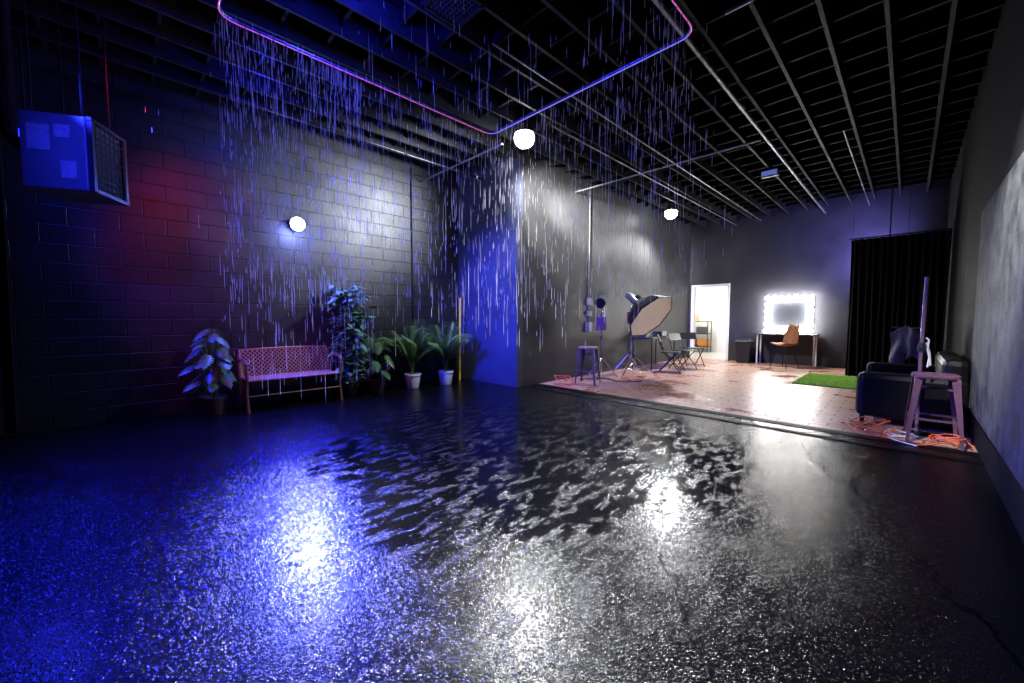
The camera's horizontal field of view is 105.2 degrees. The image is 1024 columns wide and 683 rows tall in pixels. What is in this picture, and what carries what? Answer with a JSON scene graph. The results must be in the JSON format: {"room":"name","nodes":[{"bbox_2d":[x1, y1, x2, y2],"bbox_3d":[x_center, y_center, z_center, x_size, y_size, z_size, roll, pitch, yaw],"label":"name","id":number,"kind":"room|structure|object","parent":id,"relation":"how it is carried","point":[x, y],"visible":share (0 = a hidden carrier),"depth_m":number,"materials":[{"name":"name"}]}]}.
{"room":"studio","nodes":[
{"label":"studio","id":0,"kind":"room"},
{"bbox_2d":[1,29,458,436],"bbox_3d":[-3.407,-1.136,5.677,6.400,4.240,0.150,-3,5,-45],"label":"wall","id":1,"kind":"structure","parent":0,"point":[109,303],"depth_m":4.95,"materials":[{"name":"brick"}]},
{"bbox_2d":[28,0,46,49],"bbox_3d":[-2.420,-2.949,1.600,0.030,0.140,6.880,-3,5,-45],"label":"ceiling beam","id":2,"kind":"structure","parent":1,"relation":"attached to","point":[36,19],"depth_m":3.72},
{"bbox_2d":[0,0,129,205],"bbox_3d":[-3.887,-2.122,3.290,0.768,1.750,0.457,-1,4,-17],"label":"heater","id":3,"kind":"object","parent":2,"relation":"hanging from","point":[69,158],"visible":1,"depth_m":3.22,"materials":[{"name":"metal"}]},
{"bbox_2d":[94,0,103,67],"bbox_3d":[-2.128,-2.966,1.887,0.030,0.140,6.880,-3,5,-45],"label":"trim","id":4,"kind":"structure","parent":1,"relation":"attached to","point":[97,17],"depth_m":3.89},
{"bbox_2d":[150,0,163,82],"bbox_3d":[-1.836,-2.983,2.175,0.030,0.140,6.880,-3,5,-45],"label":"ceiling beam","id":5,"kind":"structure","parent":1,"relation":"attached to","point":[158,15],"depth_m":3.95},
{"bbox_2d":[195,0,229,96],"bbox_3d":[-1.544,-3.000,2.462,0.030,0.140,6.880,-3,5,-45],"label":"ceiling beam","id":6,"kind":"structure","parent":1,"relation":"attached to","point":[220,18],"depth_m":3.99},
{"bbox_2d":[234,0,295,108],"bbox_3d":[-1.252,-3.017,2.749,0.030,0.140,6.880,-3,5,-45],"label":"ceiling beam","id":7,"kind":"structure","parent":1,"relation":"attached to","point":[280,12],"depth_m":4.00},
{"bbox_2d":[290,217,304,230],"bbox_3d":[-3.123,-1.703,5.683,0.200,0.196,0.192,-3,5,-45],"label":"wall lamp","id":8,"kind":"object","parent":1,"relation":"attached to","point":[296,223],"visible":0.98,"depth_m":5.62,"materials":[{"name":"glass"}]},
{"bbox_2d":[270,0,360,119],"bbox_3d":[-0.961,-3.034,3.037,0.030,0.140,6.880,-3,5,-45],"label":"ceiling beam","id":9,"kind":"structure","parent":1,"relation":"attached to","point":[344,13],"depth_m":3.95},
{"bbox_2d":[302,2,417,129],"bbox_3d":[-0.669,-3.051,3.324,0.030,0.140,6.880,-3,5,-45],"label":"ceiling beam","id":10,"kind":"structure","parent":1,"relation":"attached to","point":[406,11],"depth_m":3.96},
{"bbox_2d":[331,0,492,138],"bbox_3d":[-0.377,-3.068,3.612,0.030,0.140,6.880,-3,5,-45],"label":"ceiling beam","id":11,"kind":"structure","parent":1,"relation":"attached to","point":[443,34],"depth_m":4.24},
{"bbox_2d":[410,167,415,331],"bbox_3d":[-1.803,-1.639,7.085,0.080,2.960,0.050,-3,5,-45],"label":"conduit","id":12,"kind":"object","parent":1,"relation":"attached to","point":[410,167],"visible":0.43,"depth_m":7.08,"materials":[{"name":"black metal"}]},
{"bbox_2d":[357,0,558,146],"bbox_3d":[-0.085,-3.084,3.899,0.030,0.140,6.880,-3,5,-45],"label":"ceiling beam","id":13,"kind":"structure","parent":1,"relation":"attached to","point":[534,8],"depth_m":3.98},
{"bbox_2d":[420,143,502,182],"bbox_3d":[-0.909,-3.024,6.380,0.036,0.313,2.200,-3,5,-45],"label":"pipe","id":14,"kind":"object","parent":1,"relation":"attached to","point":[496,146],"visible":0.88,"depth_m":6.22,"materials":[{"name":"black metal"}]},
{"bbox_2d":[381,0,614,154],"bbox_3d":[0.207,-3.102,4.186,0.030,0.140,6.880,-3,5,-45],"label":"ceiling beam","id":15,"kind":"structure","parent":1,"relation":"attached to","point":[596,8],"depth_m":4.13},
{"bbox_2d":[403,0,680,160],"bbox_3d":[0.499,-3.118,4.474,0.030,0.140,6.880,-3,5,-45],"label":"ceiling beam","id":16,"kind":"structure","parent":1,"relation":"attached to","point":[615,33],"depth_m":4.21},
{"bbox_2d":[423,0,747,167],"bbox_3d":[0.791,-3.135,4.761,0.030,0.140,6.880,-3,5,-45],"label":"ceiling beam","id":17,"kind":"structure","parent":1,"relation":"attached to","point":[716,11],"depth_m":4.24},
{"bbox_2d":[442,0,815,172],"bbox_3d":[1.083,-3.152,5.049,0.030,0.140,6.880,-3,5,-45],"label":"ceiling beam","id":18,"kind":"structure","parent":1,"relation":"attached to","point":[784,8],"depth_m":4.10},
{"bbox_2d":[458,146,522,386],"bbox_3d":[-0.496,-1.236,7.386,0.150,4.240,1.800,-3,5,-45],"label":"wall","id":19,"kind":"structure","parent":0,"point":[491,355],"depth_m":7.14,"materials":[{"name":"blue paint"}]},
{"bbox_2d":[9,7,470,176],"bbox_3d":[-3.067,-3.122,5.214,6.400,0.220,0.032,-3,5,-45],"label":"ceiling beam","id":20,"kind":"structure","parent":19,"relation":"attached to","point":[48,27],"depth_m":4.55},
{"bbox_2d":[9,0,484,170],"bbox_3d":[-2.779,-3.105,4.923,6.400,0.220,0.032,-3,5,-45],"label":"ceiling beam","id":21,"kind":"structure","parent":19,"relation":"attached to","point":[118,33],"depth_m":4.31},
{"bbox_2d":[10,22,484,180],"bbox_3d":[-2.793,-2.961,4.945,6.400,0.269,0.052,-3,5,-45],"label":"pipe","id":22,"kind":"object","parent":21,"relation":"hanging from","point":[14,26],"visible":0.91,"depth_m":4.32,"materials":[{"name":"black metal"}]},
{"bbox_2d":[60,0,500,164],"bbox_3d":[-2.491,-3.088,4.631,6.400,0.220,0.032,-3,5,-45],"label":"ceiling beam","id":23,"kind":"structure","parent":19,"relation":"attached to","point":[126,12],"depth_m":4.25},
{"bbox_2d":[129,0,516,157],"bbox_3d":[-2.203,-3.070,4.340,6.400,0.220,0.032,-3,5,-45],"label":"ceiling beam","id":24,"kind":"structure","parent":19,"relation":"attached to","point":[195,14],"depth_m":4.17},
{"bbox_2d":[518,0,883,153],"bbox_3d":[1.954,-3.135,4.750,0.030,0.140,5.230,-3,5,-45],"label":"ceiling beam","id":25,"kind":"structure","parent":19,"relation":"attached to","point":[846,8],"depth_m":4.13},
{"bbox_2d":[0,350,1023,682],"bbox_3d":[2.483,0.834,7.229,16.800,0.124,7.680,-3,5,-45],"label":"floor","id":26,"kind":"structure","parent":0,"point":[465,530],"depth_m":2.09,"materials":[{"name":"concrete"}]},
{"bbox_2d":[178,327,236,415],"bbox_3d":[-3.752,0.371,4.832,0.582,1.091,0.566,-3,5,-45],"label":"potted plant","id":27,"kind":"object","parent":26,"relation":"on","point":[214,404],"visible":1,"depth_m":4.82,"materials":[{"name":"plant"}]},
{"bbox_2d":[200,395,227,415],"bbox_3d":[-3.735,0.803,4.911,0.278,0.220,0.278,-3,5,-44],"label":"pot","id":28,"kind":"object","parent":26,"relation":"on","point":[213,405],"depth_m":4.83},
{"bbox_2d":[237,346,342,413],"bbox_3d":[-3.108,0.481,5.526,1.204,0.801,0.586,-3,5,-45],"label":"garden bench","id":29,"kind":"object","parent":26,"relation":"on","point":[248,378],"visible":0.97,"depth_m":5.53,"materials":[{"name":"brown metal"}]},
{"bbox_2d":[323,285,375,396],"bbox_3d":[-2.472,-0.011,6.073,0.791,1.708,0.668,-3,4,-39],"label":"potted ficus","id":30,"kind":"object","parent":26,"relation":"on","point":[350,382],"visible":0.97,"depth_m":5.99,"materials":[{"name":"plant"}]},
{"bbox_2d":[341,379,360,396],"bbox_3d":[-2.518,0.722,6.109,0.300,0.240,0.300,-3,5,-44],"label":"pot","id":31,"kind":"object","parent":30,"relation":"attached to","point":[350,387],"depth_m":6.01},
{"bbox_2d":[358,333,394,393],"bbox_3d":[-2.169,0.344,6.283,0.549,0.974,0.782,-2,4,-30],"label":"monstera","id":32,"kind":"object","parent":26,"relation":"on","point":[376,384],"visible":0.95,"depth_m":6.24,"materials":[{"name":"plant"}]},
{"bbox_2d":[368,378,385,393],"bbox_3d":[-2.191,0.718,6.348,0.278,0.220,0.278,-3,5,-44],"label":"pot","id":33,"kind":"object","parent":32,"relation":"attached to","point":[376,385],"depth_m":6.26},
{"bbox_2d":[375,320,437,388],"bbox_3d":[-1.709,0.219,6.673,1.006,1.178,0.892,-3,5,-45],"label":"potted palm","id":34,"kind":"object","parent":26,"relation":"on","point":[412,379],"visible":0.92,"depth_m":6.68,"materials":[{"name":"plant"}]},
{"bbox_2d":[404,372,420,388],"bbox_3d":[-1.721,0.677,6.781,0.289,0.250,0.289,-3,5,-44],"label":"pot","id":35,"kind":"object","parent":34,"relation":"attached to","point":[412,379],"depth_m":6.69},
{"bbox_2d":[420,322,472,384],"bbox_3d":[-1.193,0.213,7.083,1.057,1.142,0.960,-3,5,-45],"label":"potted palm","id":36,"kind":"object","parent":26,"relation":"on","point":[445,376],"visible":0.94,"depth_m":7.06,"materials":[{"name":"plant"}]},
{"bbox_2d":[438,370,453,384],"bbox_3d":[-1.209,0.656,7.145,0.289,0.250,0.289,-3,5,-44],"label":"pot","id":37,"kind":"object","parent":36,"relation":"attached to","point":[445,376],"depth_m":7.05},
{"bbox_2d":[459,298,460,379],"bbox_3d":[-1.021,-0.051,7.666,0.047,1.603,0.175,0,3,0],"label":"bamboo pole","id":38,"kind":"object","parent":26,"relation":"on","point":[459,298],"visible":0.85,"depth_m":7.65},
{"bbox_2d":[553,375,578,386],"bbox_3d":[0.983,0.711,7.168,0.446,0.139,0.551,-3,5,-45],"label":"extension cord","id":39,"kind":"object","parent":26,"relation":"on","point":[565,376],"visible":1,"depth_m":7.13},
{"bbox_2d":[575,346,600,385],"bbox_3d":[1.393,0.433,7.170,0.386,0.684,0.386,2,4,28],"label":"metal stool","id":40,"kind":"object","parent":26,"relation":"on","point":[583,348],"visible":1,"depth_m":7.10,"materials":[{"name":"grey metal"}]},
{"bbox_2d":[588,295,617,380],"bbox_3d":[1.759,-0.088,7.733,0.621,1.659,0.549,1,4,22],"label":"stand","id":41,"kind":"object","parent":26,"relation":"on","point":[601,325],"visible":0.99,"depth_m":7.71,"materials":[{"name":"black metal"}]},
{"bbox_2d":[614,292,640,372],"bbox_3d":[2.692,-0.205,8.701,0.621,1.779,0.549,-1,4,-23],"label":"stand","id":42,"kind":"object","parent":26,"relation":"on","point":[637,297],"visible":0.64,"depth_m":8.77,"materials":[{"name":"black metal"}]},
{"bbox_2d":[621,293,671,376],"bbox_3d":[2.606,-0.134,7.954,1.014,1.725,1.141,-3,5,-45],"label":"light","id":43,"kind":"object","parent":26,"relation":"on","point":[647,313],"visible":1,"depth_m":7.76,"materials":[{"name":"fabric"}]},
{"bbox_2d":[631,298,670,334],"bbox_3d":[2.764,-0.489,7.775,0.952,0.741,0.597,-2,4,-36],"label":"diffuser","id":44,"kind":"object","parent":43,"relation":"attached to","point":[647,314],"depth_m":7.72,"materials":[{"name":"fabric"}]},
{"bbox_2d":[631,336,674,369],"bbox_3d":[3.540,0.251,9.758,1.400,0.748,0.580,-3,5,-45],"label":"folding table","id":45,"kind":"object","parent":26,"relation":"on","point":[649,337],"visible":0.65,"depth_m":9.41,"materials":[{"name":"black plastic"}]},
{"bbox_2d":[656,334,680,372],"bbox_3d":[3.540,0.262,8.823,0.531,0.852,0.464,2,4,24],"label":"folding chair","id":46,"kind":"object","parent":26,"relation":"on","point":[664,351],"visible":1,"depth_m":8.70,"materials":[{"name":"black metal"}]},
{"bbox_2d":[667,333,696,370],"bbox_3d":[4.052,0.233,9.314,0.464,0.852,0.531,-2,4,-31],"label":"folding chair","id":47,"kind":"object","parent":26,"relation":"on","point":[673,336],"visible":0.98,"depth_m":9.36,"materials":[{"name":"grey metal"}]},
{"bbox_2d":[678,332,704,366],"bbox_3d":[4.559,0.195,9.948,0.464,0.852,0.531,0,3,-3],"label":"folding chair","id":48,"kind":"object","parent":26,"relation":"on","point":[684,335],"visible":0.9,"depth_m":10.11,"materials":[{"name":"black plastic"}]},
{"bbox_2d":[695,321,711,351],"bbox_3d":[6.710,-0.186,14.145,0.400,1.100,0.840,-3,5,-45],"label":"wire shelf","id":49,"kind":"object","parent":26,"relation":"on","point":[707,346],"visible":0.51,"depth_m":13.86,"materials":[{"name":"black metal"}]},
{"bbox_2d":[734,339,754,362],"bbox_3d":[6.318,0.258,10.646,0.370,0.630,0.410,-3,5,-45],"label":"trash bin","id":50,"kind":"object","parent":26,"relation":"on","point":[743,347],"visible":1,"depth_m":10.54,"materials":[{"name":"black plastic"}]},
{"bbox_2d":[523,386,983,464],"bbox_3d":[2.047,0.899,5.079,0.060,0.008,5.230,-3,5,-45],"label":"trim","id":51,"kind":"structure","parent":26,"relation":"on","point":[803,433],"depth_m":4.12,"materials":[{"name":"black rubber"}]},
{"bbox_2d":[770,324,798,368],"bbox_3d":[6.633,0.116,9.452,0.540,1.058,0.438,-1,4,-16],"label":"chair","id":52,"kind":"object","parent":26,"relation":"on","point":[791,337],"visible":1,"depth_m":9.49,"materials":[{"name":"beige leather"}]},
{"bbox_2d":[755,333,818,367],"bbox_3d":[7.035,0.203,10.057,0.420,0.808,1.300,-3,5,-45],"label":"vanity desk","id":53,"kind":"object","parent":26,"relation":"on","point":[757,334],"visible":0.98,"depth_m":9.90,"materials":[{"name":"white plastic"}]},
{"bbox_2d":[764,295,813,332],"bbox_3d":[7.139,-0.705,10.106,0.147,0.960,1.050,-3,5,-45],"label":"vanity mirror","id":54,"kind":"object","parent":53,"relation":"on","point":[781,312],"visible":0.88,"depth_m":10.11,"materials":[{"name":"mirror"}]},
{"bbox_2d":[792,373,856,389],"bbox_3d":[6.097,0.737,7.474,1.702,0.045,0.956,-3,5,-45],"label":"rug","id":55,"kind":"object","parent":26,"relation":"on","point":[824,380],"visible":0.83,"depth_m":7.32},
{"bbox_2d":[843,416,896,433],"bbox_3d":[3.808,0.865,4.310,0.296,0.174,0.617,0,3,-6],"label":"extension cord","id":56,"kind":"object","parent":26,"relation":"on","point":[869,420],"visible":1,"depth_m":4.11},
{"bbox_2d":[884,429,919,446],"bbox_3d":[3.877,0.946,3.896,0.511,0.043,0.260,-3,5,-45],"label":"extension cord","id":57,"kind":"object","parent":26,"relation":"on","point":[889,430],"visible":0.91,"depth_m":3.92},
{"bbox_2d":[889,324,920,363],"bbox_3d":[5.557,0.313,5.530,0.300,1.120,0.343,-3,5,-45],"label":"jacket","id":58,"kind":"object","parent":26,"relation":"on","point":[905,340],"visible":0.8,"depth_m":5.52,"materials":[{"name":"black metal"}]},
{"bbox_2d":[855,351,970,434],"bbox_3d":[4.866,0.527,4.796,1.650,0.780,0.860,-3,5,-45],"label":"leather sofa","id":59,"kind":"object","parent":26,"relation":"on","point":[882,390],"visible":0.77,"depth_m":4.30,"materials":[{"name":"black leather"}]},
{"bbox_2d":[901,277,930,436],"bbox_3d":[4.221,0.151,4.038,0.220,1.620,0.220,-3,5,-45],"label":"stand","id":60,"kind":"object","parent":26,"relation":"on","point":[921,347],"visible":0.93,"depth_m":4.01,"materials":[{"name":"black metal"}]},
{"bbox_2d":[881,434,974,447],"bbox_3d":[3.957,0.922,3.721,0.607,0.121,0.254,2,4,28],"label":"extension cord","id":61,"kind":"object","parent":26,"relation":"on","point":[931,435],"visible":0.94,"depth_m":3.65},
{"bbox_2d":[902,371,964,450],"bbox_3d":[4.078,0.643,3.785,0.386,0.664,0.386,3,5,42],"label":"metal stool","id":62,"kind":"object","parent":26,"relation":"on","point":[954,388],"visible":1,"depth_m":3.75,"materials":[{"name":"metal"}]},
{"bbox_2d":[194,0,1000,180],"bbox_3d":[1.731,-3.310,5.679,14.200,0.100,7.180,-3,5,-45],"label":"ceiling","id":63,"kind":"structure","parent":0,"point":[548,18],"depth_m":4.15,"materials":[{"name":"black"}]},
{"bbox_2d":[420,0,484,29],"bbox_3d":[-0.506,-2.881,3.340,0.400,0.040,0.400,-3,5,-45],"label":"air vent","id":64,"kind":"object","parent":63,"relation":"attached to","point":[428,5],"visible":0.99,"depth_m":3.38,"materials":[{"name":"metal"}]},
{"bbox_2d":[427,0,478,25],"bbox_3d":[-0.506,-2.881,3.340,0.340,0.020,0.340,-3,5,-44],"label":"vent grille","id":65,"kind":"object","parent":64,"relation":"attached to","point":[440,13],"depth_m":3.40,"materials":[{"name":"metal"}]},
{"bbox_2d":[216,0,692,133],"bbox_3d":[-0.394,-2.830,3.158,2.932,0.560,2.612,-3,5,-45],"label":"pipe","id":66,"kind":"object","parent":63,"relation":"hanging from","point":[676,3],"visible":0.98,"depth_m":3.71,"materials":[{"name":"metal"}]},
{"bbox_2d":[145,0,724,398],"bbox_3d":[-0.623,-1.013,3.879,4.239,3.383,4.697,-3,5,-45],"label":"falling rain","id":67,"kind":"object","parent":66,"relation":"hanging from","point":[233,56],"visible":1,"depth_m":3.49,"materials":[{"name":"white liquid"}]},
{"bbox_2d":[588,53,986,182],"bbox_3d":[3.414,-3.219,6.186,0.030,0.140,5.230,-3,5,-45],"label":"ceiling beam","id":68,"kind":"structure","parent":63,"relation":"attached to","point":[978,62],"depth_m":5.10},
{"bbox_2d":[599,70,981,187],"bbox_3d":[3.706,-3.236,6.474,0.030,0.140,5.230,-3,5,-45],"label":"ceiling beam","id":69,"kind":"structure","parent":63,"relation":"attached to","point":[974,78],"depth_m":5.34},
{"bbox_2d":[523,150,690,385],"bbox_3d":[2.753,-1.357,9.428,7.350,4.240,0.150,-3,5,-45],"label":"wall","id":70,"kind":"structure","parent":0,"point":[557,355],"depth_m":8.18,"materials":[{"name":"black paint"}]},
{"bbox_2d":[586,183,591,331],"bbox_3d":[1.624,-1.791,8.132,0.120,3.180,0.060,-3,5,-45],"label":"conduit","id":71,"kind":"object","parent":70,"relation":"attached to","point":[589,300],"visible":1,"depth_m":8.15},
{"bbox_2d":[576,139,760,192],"bbox_3d":[2.374,-3.037,6.612,0.036,0.313,3.180,-3,5,-45],"label":"pipe","id":72,"kind":"object","parent":70,"relation":"attached to","point":[755,141],"visible":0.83,"depth_m":6.38,"materials":[{"name":"black metal"}]},
{"bbox_2d":[535,0,951,160],"bbox_3d":[2.246,-3.151,5.037,0.030,0.140,5.230,-3,5,-45],"label":"ceiling beam","id":73,"kind":"structure","parent":70,"relation":"attached to","point":[909,8],"depth_m":4.16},
{"bbox_2d":[534,383,979,456],"bbox_3d":[2.275,0.887,5.303,0.120,0.006,5.230,-3,5,-45],"label":"trim","id":74,"kind":"structure","parent":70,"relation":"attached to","point":[589,392],"depth_m":4.45,"materials":[{"name":"black rubber"}]},
{"bbox_2d":[550,0,1005,166],"bbox_3d":[2.538,-3.168,5.324,0.030,0.140,5.230,-3,5,-45],"label":"ceiling beam","id":75,"kind":"structure","parent":70,"relation":"attached to","point":[972,8],"depth_m":4.21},
{"bbox_2d":[564,13,998,172],"bbox_3d":[2.830,-3.185,5.612,0.030,0.140,5.230,-3,5,-45],"label":"ceiling beam","id":76,"kind":"structure","parent":70,"relation":"attached to","point":[987,24],"depth_m":4.48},
{"bbox_2d":[576,34,992,177],"bbox_3d":[3.122,-3.202,5.899,0.030,0.140,5.230,-3,5,-45],"label":"trim","id":77,"kind":"structure","parent":70,"relation":"attached to","point":[984,44],"depth_m":4.79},
{"bbox_2d":[610,85,977,191],"bbox_3d":[3.998,-3.253,6.761,0.030,0.140,5.230,-3,5,-45],"label":"trim","id":78,"kind":"structure","parent":70,"relation":"attached to","point":[970,92],"depth_m":5.76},
{"bbox_2d":[619,98,973,195],"bbox_3d":[4.290,-3.270,7.049,0.030,0.140,5.230,-3,5,-45],"label":"trim","id":79,"kind":"structure","parent":70,"relation":"attached to","point":[965,105],"depth_m":6.05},
{"bbox_2d":[628,110,970,199],"bbox_3d":[4.582,-3.287,7.336,0.030,0.140,5.230,-3,5,-45],"label":"trim","id":80,"kind":"structure","parent":70,"relation":"attached to","point":[962,116],"depth_m":6.36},
{"bbox_2d":[637,121,967,203],"bbox_3d":[4.873,-3.304,7.623,0.030,0.140,5.230,-3,5,-45],"label":"trim","id":81,"kind":"structure","parent":70,"relation":"attached to","point":[962,126],"depth_m":6.64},
{"bbox_2d":[645,131,964,206],"bbox_3d":[5.165,-3.321,7.911,0.030,0.140,5.230,-3,5,-45],"label":"trim","id":82,"kind":"structure","parent":70,"relation":"attached to","point":[956,136],"depth_m":6.95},
{"bbox_2d":[665,204,676,218],"bbox_3d":[3.829,-3.134,9.422,0.280,0.350,0.280,-3,5,-45],"label":"floodlight","id":83,"kind":"object","parent":82,"relation":"hanging from","point":[670,210],"visible":0.94,"depth_m":9.32,"materials":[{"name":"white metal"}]},
{"bbox_2d":[653,139,961,209],"bbox_3d":[5.457,-3.338,8.198,0.030,0.140,5.230,-3,5,-45],"label":"trim","id":84,"kind":"structure","parent":70,"relation":"attached to","point":[954,144],"depth_m":7.29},
{"bbox_2d":[660,147,959,212],"bbox_3d":[5.749,-3.355,8.486,0.030,0.140,5.230,-3,5,-45],"label":"trim","id":85,"kind":"structure","parent":70,"relation":"attached to","point":[956,151],"depth_m":7.57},
{"bbox_2d":[673,162,955,218],"bbox_3d":[6.333,-3.389,9.060,0.030,0.140,5.230,-3,5,-45],"label":"trim","id":86,"kind":"structure","parent":70,"relation":"attached to","point":[952,164],"depth_m":8.19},
{"bbox_2d":[679,168,953,220],"bbox_3d":[6.625,-3.405,9.348,0.030,0.140,5.230,-3,5,-45],"label":"trim","id":87,"kind":"structure","parent":70,"relation":"attached to","point":[951,170],"depth_m":8.51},
{"bbox_2d":[685,174,951,223],"bbox_3d":[6.917,-3.422,9.635,0.030,0.140,5.230,-3,5,-45],"label":"trim","id":88,"kind":"structure","parent":70,"relation":"attached to","point":[948,176],"depth_m":8.83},
{"bbox_2d":[682,155,957,212],"bbox_3d":[6.041,-3.372,8.773,0.030,0.140,5.230,-3,5,-45],"label":"trim","id":89,"kind":"structure","parent":70,"relation":"attached to","point":[954,158],"depth_m":7.88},
{"bbox_2d":[694,286,727,351],"bbox_3d":[7.277,-0.933,14.309,0.100,2.820,4.200,-3,5,-45],"label":"wall","id":90,"kind":"structure","parent":0,"point":[711,302],"depth_m":14.20,"materials":[{"name":"white paint"}]},
{"bbox_2d":[688,179,950,367],"bbox_3d":[7.312,-1.399,10.145,0.150,4.240,5.530,-3,5,-45],"label":"wall","id":91,"kind":"structure","parent":0,"point":[800,252],"depth_m":9.94,"materials":[{"name":"black paint"}]},
{"bbox_2d":[197,0,705,226],"bbox_3d":[0.755,-3.208,6.677,13.900,0.220,0.032,-3,5,-45],"label":"ceiling beam","id":92,"kind":"structure","parent":91,"relation":"attached to","point":[264,17],"depth_m":4.44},
{"bbox_2d":[266,0,720,224],"bbox_3d":[1.043,-3.191,6.385,13.900,0.220,0.032,-3,5,-45],"label":"ceiling beam","id":93,"kind":"structure","parent":91,"relation":"attached to","point":[319,13],"depth_m":4.44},
{"bbox_2d":[514,123,533,148],"bbox_3d":[0.174,-2.915,5.529,0.280,0.330,0.280,-3,5,-45],"label":"floodlight","id":94,"kind":"object","parent":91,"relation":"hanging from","point":[521,129],"visible":0.97,"depth_m":5.43,"materials":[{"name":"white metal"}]},
{"bbox_2d":[335,0,736,221],"bbox_3d":[1.331,-3.174,6.094,13.900,0.220,0.032,-3,5,-45],"label":"ceiling beam","id":95,"kind":"structure","parent":91,"relation":"attached to","point":[456,56],"depth_m":4.46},
{"bbox_2d":[403,0,752,218],"bbox_3d":[1.619,-3.157,5.803,13.900,0.220,0.032,-3,5,-45],"label":"ceiling beam","id":96,"kind":"structure","parent":91,"relation":"attached to","point":[473,31],"depth_m":4.62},
{"bbox_2d":[483,0,770,216],"bbox_3d":[1.907,-3.139,5.511,13.900,0.220,0.032,-3,5,-45],"label":"ceiling beam","id":97,"kind":"structure","parent":91,"relation":"attached to","point":[507,12],"depth_m":4.43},
{"bbox_2d":[492,42,761,220],"bbox_3d":[3.268,-3.129,7.124,9.700,0.190,0.029,-3,5,-45],"label":"pipe","id":98,"kind":"object","parent":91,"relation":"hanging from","point":[493,43],"visible":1,"depth_m":5.03,"materials":[{"name":"black metal"}]},
{"bbox_2d":[551,125,736,225],"bbox_3d":[3.417,-3.177,8.112,8.100,0.211,0.031,-3,5,-45],"label":"pipe","id":99,"kind":"object","parent":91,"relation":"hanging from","point":[564,132],"visible":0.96,"depth_m":6.68,"materials":[{"name":"black metal"}]},
{"bbox_2d":[540,0,789,213],"bbox_3d":[2.194,-3.122,5.220,13.900,0.220,0.032,-3,5,-45],"label":"ceiling beam","id":100,"kind":"structure","parent":91,"relation":"attached to","point":[570,11],"depth_m":4.46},
{"bbox_2d":[609,0,808,210],"bbox_3d":[2.482,-3.105,4.928,13.900,0.220,0.032,-3,5,-45],"label":"trim","id":101,"kind":"structure","parent":91,"relation":"attached to","point":[686,70],"depth_m":4.48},
{"bbox_2d":[690,283,729,359],"bbox_3d":[5.894,-0.584,11.626,0.200,2.200,1.060,-3,5,-45],"label":"trim","id":102,"kind":"structure","parent":91,"relation":"attached to","point":[693,291],"depth_m":11.79,"materials":[{"name":"white paint"}]},
{"bbox_2d":[652,0,826,213],"bbox_3d":[3.718,-3.017,5.676,11.100,0.243,0.062,-3,5,-45],"label":"pipe","id":103,"kind":"object","parent":91,"relation":"hanging from","point":[660,5],"visible":0.92,"depth_m":4.34,"materials":[{"name":"black metal"}]},
{"bbox_2d":[678,0,829,206],"bbox_3d":[2.770,-3.088,4.637,13.900,0.220,0.032,-3,5,-45],"label":"trim","id":104,"kind":"structure","parent":91,"relation":"attached to","point":[696,9],"depth_m":4.43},
{"bbox_2d":[760,168,779,178],"bbox_3d":[4.686,-3.083,7.106,0.111,0.180,0.280,-3,5,-45],"label":"emergency light","id":105,"kind":"object","parent":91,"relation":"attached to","point":[774,172],"visible":0.98,"depth_m":7.07,"materials":[{"name":"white plastic"}]},
{"bbox_2d":[748,0,852,203],"bbox_3d":[3.058,-3.071,4.345,13.900,0.220,0.032,-3,5,-45],"label":"ceiling beam","id":106,"kind":"structure","parent":91,"relation":"attached to","point":[759,8],"depth_m":4.44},
{"bbox_2d":[815,0,876,199],"bbox_3d":[3.346,-3.054,4.054,13.900,0.220,0.032,-3,5,-45],"label":"ceiling beam","id":107,"kind":"structure","parent":91,"relation":"attached to","point":[823,6],"depth_m":4.41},
{"bbox_2d":[843,130,869,205],"bbox_3d":[6.416,-3.124,7.209,5.100,0.210,0.026,-3,5,-45],"label":"pipe","id":108,"kind":"object","parent":91,"relation":"attached to","point":[856,166],"visible":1,"depth_m":6.65,"materials":[{"name":"black metal"}]},
{"bbox_2d":[884,0,901,195],"bbox_3d":[3.634,-3.036,3.763,13.900,0.220,0.032,-3,5,-45],"label":"ceiling beam","id":109,"kind":"structure","parent":91,"relation":"attached to","point":[887,3],"depth_m":4.39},
{"bbox_2d":[889,184,893,234],"bbox_3d":[7.783,-2.396,7.970,0.210,1.652,0.271,1,3,11],"label":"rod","id":110,"kind":"object","parent":109,"relation":"hanging from","point":[892,184],"visible":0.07,"depth_m":8.03,"materials":[{"name":"black metal"}]},
{"bbox_2d":[926,0,957,191],"bbox_3d":[3.922,-3.019,3.471,13.900,0.220,0.032,-3,5,-45],"label":"ceiling beam","id":111,"kind":"structure","parent":91,"relation":"attached to","point":[953,4],"depth_m":4.35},
{"bbox_2d":[943,0,1023,542],"bbox_3d":[4.199,-0.996,3.308,13.900,4.240,0.150,-3,5,-45],"label":"wall","id":112,"kind":"structure","parent":0,"point":[993,141],"depth_m":3.91,"materials":[{"name":"paint"}]},
{"bbox_2d":[725,0,754,14],"bbox_3d":[2.396,-2.846,2.706,0.042,0.235,1.680,-3,5,-45],"label":"pipe","id":113,"kind":"object","parent":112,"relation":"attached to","point":[745,2],"visible":1,"depth_m":3.23,"materials":[{"name":"black metal"}]},
{"bbox_2d":[845,170,951,376],"bbox_3d":[7.279,-1.218,7.429,0.099,3.890,1.379,-3,5,-45],"label":"curtain","id":114,"kind":"object","parent":112,"relation":"hanging from","point":[888,274],"visible":0.83,"depth_m":7.45,"materials":[{"name":"fabric"}]},
{"bbox_2d":[969,151,1023,489],"bbox_3d":[3.285,-0.227,2.570,3.900,1.950,0.020,-3,5,-45],"label":"wall panel","id":115,"kind":"object","parent":112,"relation":"attached to","point":[996,398],"depth_m":2.74,"materials":[{"name":"concrete"}]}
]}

